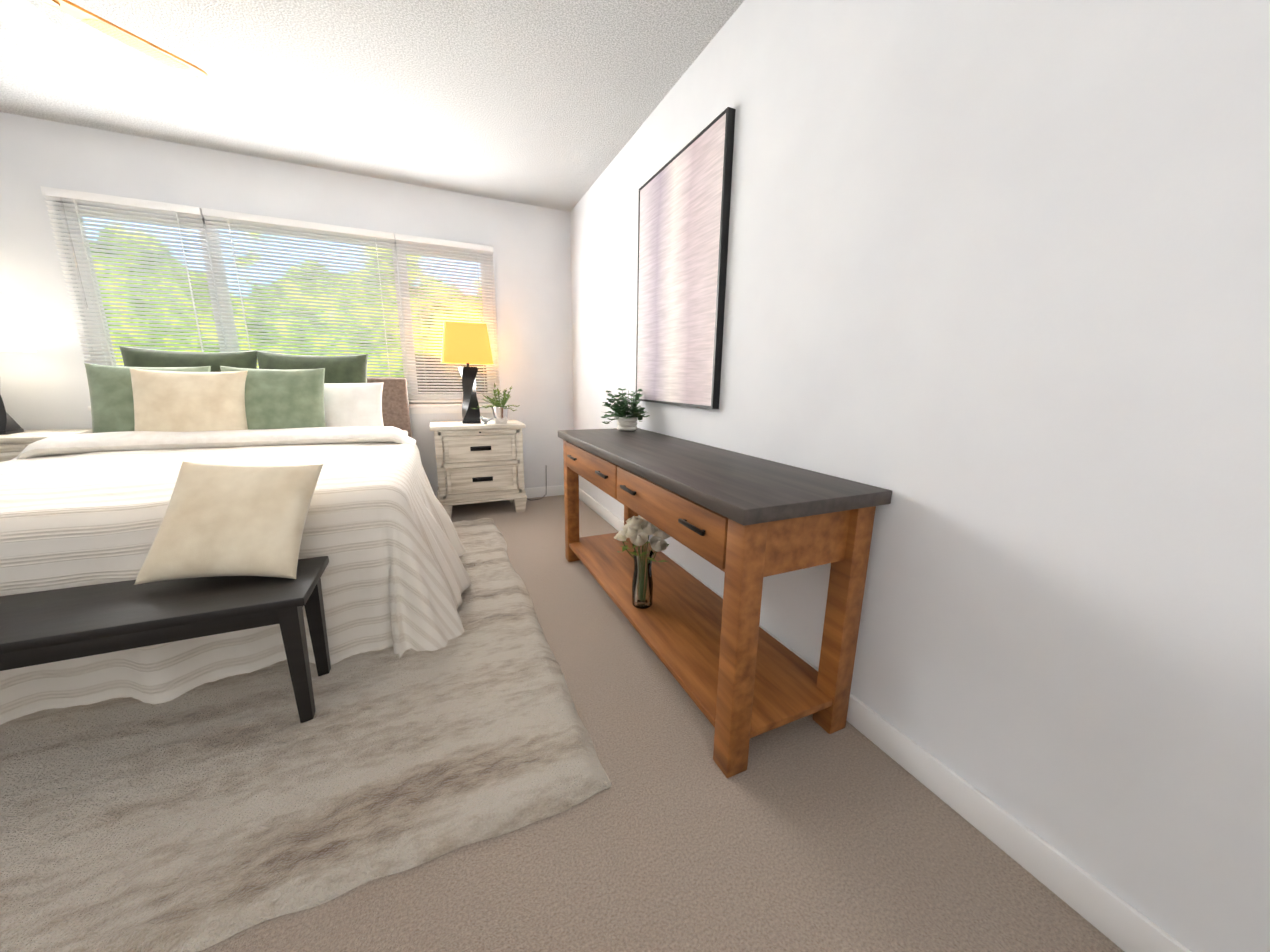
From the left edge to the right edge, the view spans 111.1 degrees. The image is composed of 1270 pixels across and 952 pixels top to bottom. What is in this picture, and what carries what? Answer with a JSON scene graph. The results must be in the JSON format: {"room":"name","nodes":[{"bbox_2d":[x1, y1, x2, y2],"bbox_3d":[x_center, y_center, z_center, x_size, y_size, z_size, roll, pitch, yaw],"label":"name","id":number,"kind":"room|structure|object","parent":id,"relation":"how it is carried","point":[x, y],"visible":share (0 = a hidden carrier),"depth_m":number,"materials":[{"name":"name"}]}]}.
{"room":"bedroom","nodes":[
{"label":"bedroom","id":0,"kind":"room"},
{"bbox_2d":[0,112,573,495],"bbox_3d":[-2.665,-0.865,3.047,4.800,2.440,0.120,-5,13,-24],"label":"wall","id":1,"kind":"structure","parent":0,"point":[45,386],"depth_m":2.85,"materials":[{"name":"paint"}]},
{"bbox_2d":[57,201,501,413],"bbox_3d":[-2.274,-1.083,3.152,2.510,1.268,0.146,-5,13,-24],"label":"window","id":2,"kind":"structure","parent":1,"relation":"in","point":[427,408],"depth_m":3.21,"materials":[{"name":"white plastic"}]},
{"bbox_2d":[40,186,499,402],"bbox_3d":[-2.247,-1.131,3.082,2.440,1.213,0.048,-5,13,-24],"label":"window blinds","id":3,"kind":"object","parent":2,"relation":"attached to","point":[178,211],"visible":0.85,"depth_m":2.93,"materials":[{"name":"white plastic"}]},
{"bbox_2d":[436,485,563,504],"bbox_3d":[-2.655,0.294,3.237,4.560,0.095,0.014,-5,13,-24],"label":"baseboard","id":4,"kind":"structure","parent":1,"relation":"attached to","point":[534,492],"depth_m":4.03,"materials":[{"name":"white paint"}]},
{"bbox_2d":[0,0,743,211],"bbox_3d":[-1.728,-1.658,0.788,4.800,0.100,4.590,-5,13,-24],"label":"ceiling","id":5,"kind":"structure","parent":0,"point":[552,104],"depth_m":2.08,"materials":[{"name":"white paint"}]},
{"bbox_2d":[0,0,207,77],"bbox_3d":[-1.848,-1.348,0.979,1.258,0.588,1.255,-5,13,-24],"label":"ceiling fan","id":6,"kind":"object","parent":5,"relation":"hanging from","point":[42,36],"visible":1,"depth_m":1.29,"materials":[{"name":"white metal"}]},
{"bbox_2d":[199,495,1123,951],"bbox_3d":[-1.766,0.823,1.329,4.800,0.100,4.590,-5,13,-24],"label":"floor","id":7,"kind":"structure","parent":0,"point":[805,835],"depth_m":0.99,"materials":[{"name":"carpet"}]},
{"bbox_2d":[0,429,91,461],"bbox_3d":[-3.599,0.120,2.502,0.680,0.720,0.450,-5,13,-24],"label":"nightstand","id":8,"kind":"object","parent":7,"relation":"on","point":[14,445],"visible":0.02,"depth_m":2.35,"materials":[{"name":"white wood"}]},
{"bbox_2d":[0,295,36,434],"bbox_3d":[-3.569,-0.601,2.363,0.376,0.745,0.256,-6,14,-28],"label":"lamp","id":9,"kind":"object","parent":8,"relation":"on","point":[14,336],"visible":1,"depth_m":2.41,"materials":[{"name":"white fabric"}]},
{"bbox_2d":[0,346,470,724],"bbox_3d":[-1.992,-0.007,2.075,2.339,1.245,2.405,-5,13,-24],"label":"bed","id":10,"kind":"object","parent":7,"relation":"on","point":[87,509],"visible":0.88,"depth_m":1.68,"materials":[{"name":"fabric"}]},
{"bbox_2d":[129,368,252,459],"bbox_3d":[-2.475,-0.354,2.440,0.500,0.500,0.162,-5,-4,-25],"label":"pillow","id":11,"kind":"object","parent":10,"relation":"on","point":[164,401],"depth_m":2.39,"materials":[{"name":"beige fabric"}]},
{"bbox_2d":[273,381,387,443],"bbox_3d":[-2.001,-0.427,2.879,0.620,0.400,0.149,-4,-3,-21],"label":"pillow","id":12,"kind":"object","parent":10,"relation":"on","point":[346,403],"depth_m":2.87,"materials":[{"name":"white fabric"}]},
{"bbox_2d":[0,518,611,951],"bbox_3d":[-1.959,0.679,1.640,3.066,0.040,2.510,-5,13,-24],"label":"rug","id":13,"kind":"object","parent":7,"relation":"on","point":[204,816],"visible":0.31,"depth_m":1.13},
{"bbox_2d":[0,461,330,722],"bbox_3d":[-1.608,0.388,1.194,1.282,0.762,0.455,-5,13,-24],"label":"bench","id":14,"kind":"object","parent":13,"relation":"on","point":[223,555],"visible":1,"depth_m":1.28,"materials":[{"name":"black wood"}]},
{"bbox_2d":[133,461,323,584],"bbox_3d":[-1.257,0.135,1.380,0.427,0.427,0.130,-3,-25,-16],"label":"pillow","id":15,"kind":"object","parent":14,"relation":"on","point":[221,524],"depth_m":1.33,"materials":[{"name":"beige fabric"}]},
{"bbox_2d":[430,420,526,518],"bbox_3d":[-1.261,-0.071,3.539,0.680,0.720,0.450,-5,13,-24],"label":"nightstand","id":16,"kind":"object","parent":7,"relation":"on","point":[481,462],"visible":0.96,"depth_m":3.34,"materials":[{"name":"white wood"}]},
{"bbox_2d":[441,321,493,423],"bbox_3d":[-1.290,-0.787,3.373,0.376,0.745,0.256,-4,13,-21],"label":"lamp","id":17,"kind":"object","parent":16,"relation":"on","point":[467,343],"visible":1,"depth_m":3.25,"materials":[{"name":"yellow fabric"}]},
{"bbox_2d":[480,416,492,423],"bbox_3d":[-1.144,-0.431,3.356,0.118,0.062,0.036,-11,17,-43],"label":"bird figurine","id":18,"kind":"object","parent":16,"relation":"on","point":[485,420],"visible":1,"depth_m":3.34,"materials":[{"name":"grey ceramic"}]},
{"bbox_2d":[472,383,519,423],"bbox_3d":[-1.067,-0.562,3.367,0.396,0.316,0.408,-5,13,-24],"label":"potted plant","id":19,"kind":"object","parent":16,"relation":"on","point":[500,413],"visible":1,"depth_m":3.37,"materials":[{"name":"green plant"}]},
{"bbox_2d":[558,428,891,777],"bbox_3d":[0.127,0.269,1.938,0.505,0.780,1.700,-5,13,-24],"label":"console","id":20,"kind":"object","parent":7,"relation":"on","point":[745,523],"visible":0.94,"depth_m":1.32,"materials":[{"name":"brown wood"}]},
{"bbox_2d":[601,388,649,430],"bbox_3d":[-0.083,-0.383,2.494,0.274,0.248,0.365,-5,13,-24],"label":"potted plant","id":21,"kind":"object","parent":20,"relation":"on","point":[626,420],"visible":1,"depth_m":2.49,"materials":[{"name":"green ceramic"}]},
{"bbox_2d":[614,516,670,608],"bbox_3d":[0.037,0.346,1.836,0.237,0.423,0.265,-5,13,-24],"label":"flower vase","id":22,"kind":"object","parent":20,"relation":"in","point":[637,530],"visible":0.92,"depth_m":1.80,"materials":[{"name":"clear glass"}]},
{"bbox_2d":[570,0,1269,951],"bbox_3d":[0.386,-0.591,2.005,0.120,2.440,4.350,-5,13,-24],"label":"wall","id":23,"kind":"structure","parent":0,"point":[996,316],"depth_m":0.93,"materials":[{"name":"paint"}]},
{"bbox_2d":[636,107,735,408],"bbox_3d":[0.199,-0.944,2.176,0.040,1.154,0.824,-5,13,-24],"label":"picture","id":24,"kind":"object","parent":23,"relation":"attached to","point":[684,210],"visible":0.92,"depth_m":2.04,"materials":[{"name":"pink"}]},
{"bbox_2d":[579,488,1191,951],"bbox_3d":[0.308,0.559,2.228,0.014,0.095,4.290,-5,13,-24],"label":"baseboard","id":25,"kind":"structure","parent":23,"relation":"attached to","point":[1112,917],"depth_m":1.00,"materials":[{"name":"white paint"}]},
{"label":"outside","id":26,"kind":"structure","parent":0,"visible":0},
{"bbox_2d":[83,217,481,376],"bbox_3d":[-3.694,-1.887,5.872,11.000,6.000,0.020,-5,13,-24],"label":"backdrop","id":27,"kind":"structure","parent":26,"point":[274,301],"depth_m":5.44,"materials":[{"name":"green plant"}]},
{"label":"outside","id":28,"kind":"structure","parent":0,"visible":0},
{"bbox_2d":[415,355,486,391],"bbox_3d":[-0.755,-0.688,5.031,3.200,1.305,1.310,-5,13,-24],"label":"fence","id":29,"kind":"object","parent":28,"point":[445,376],"depth_m":4.92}
]}

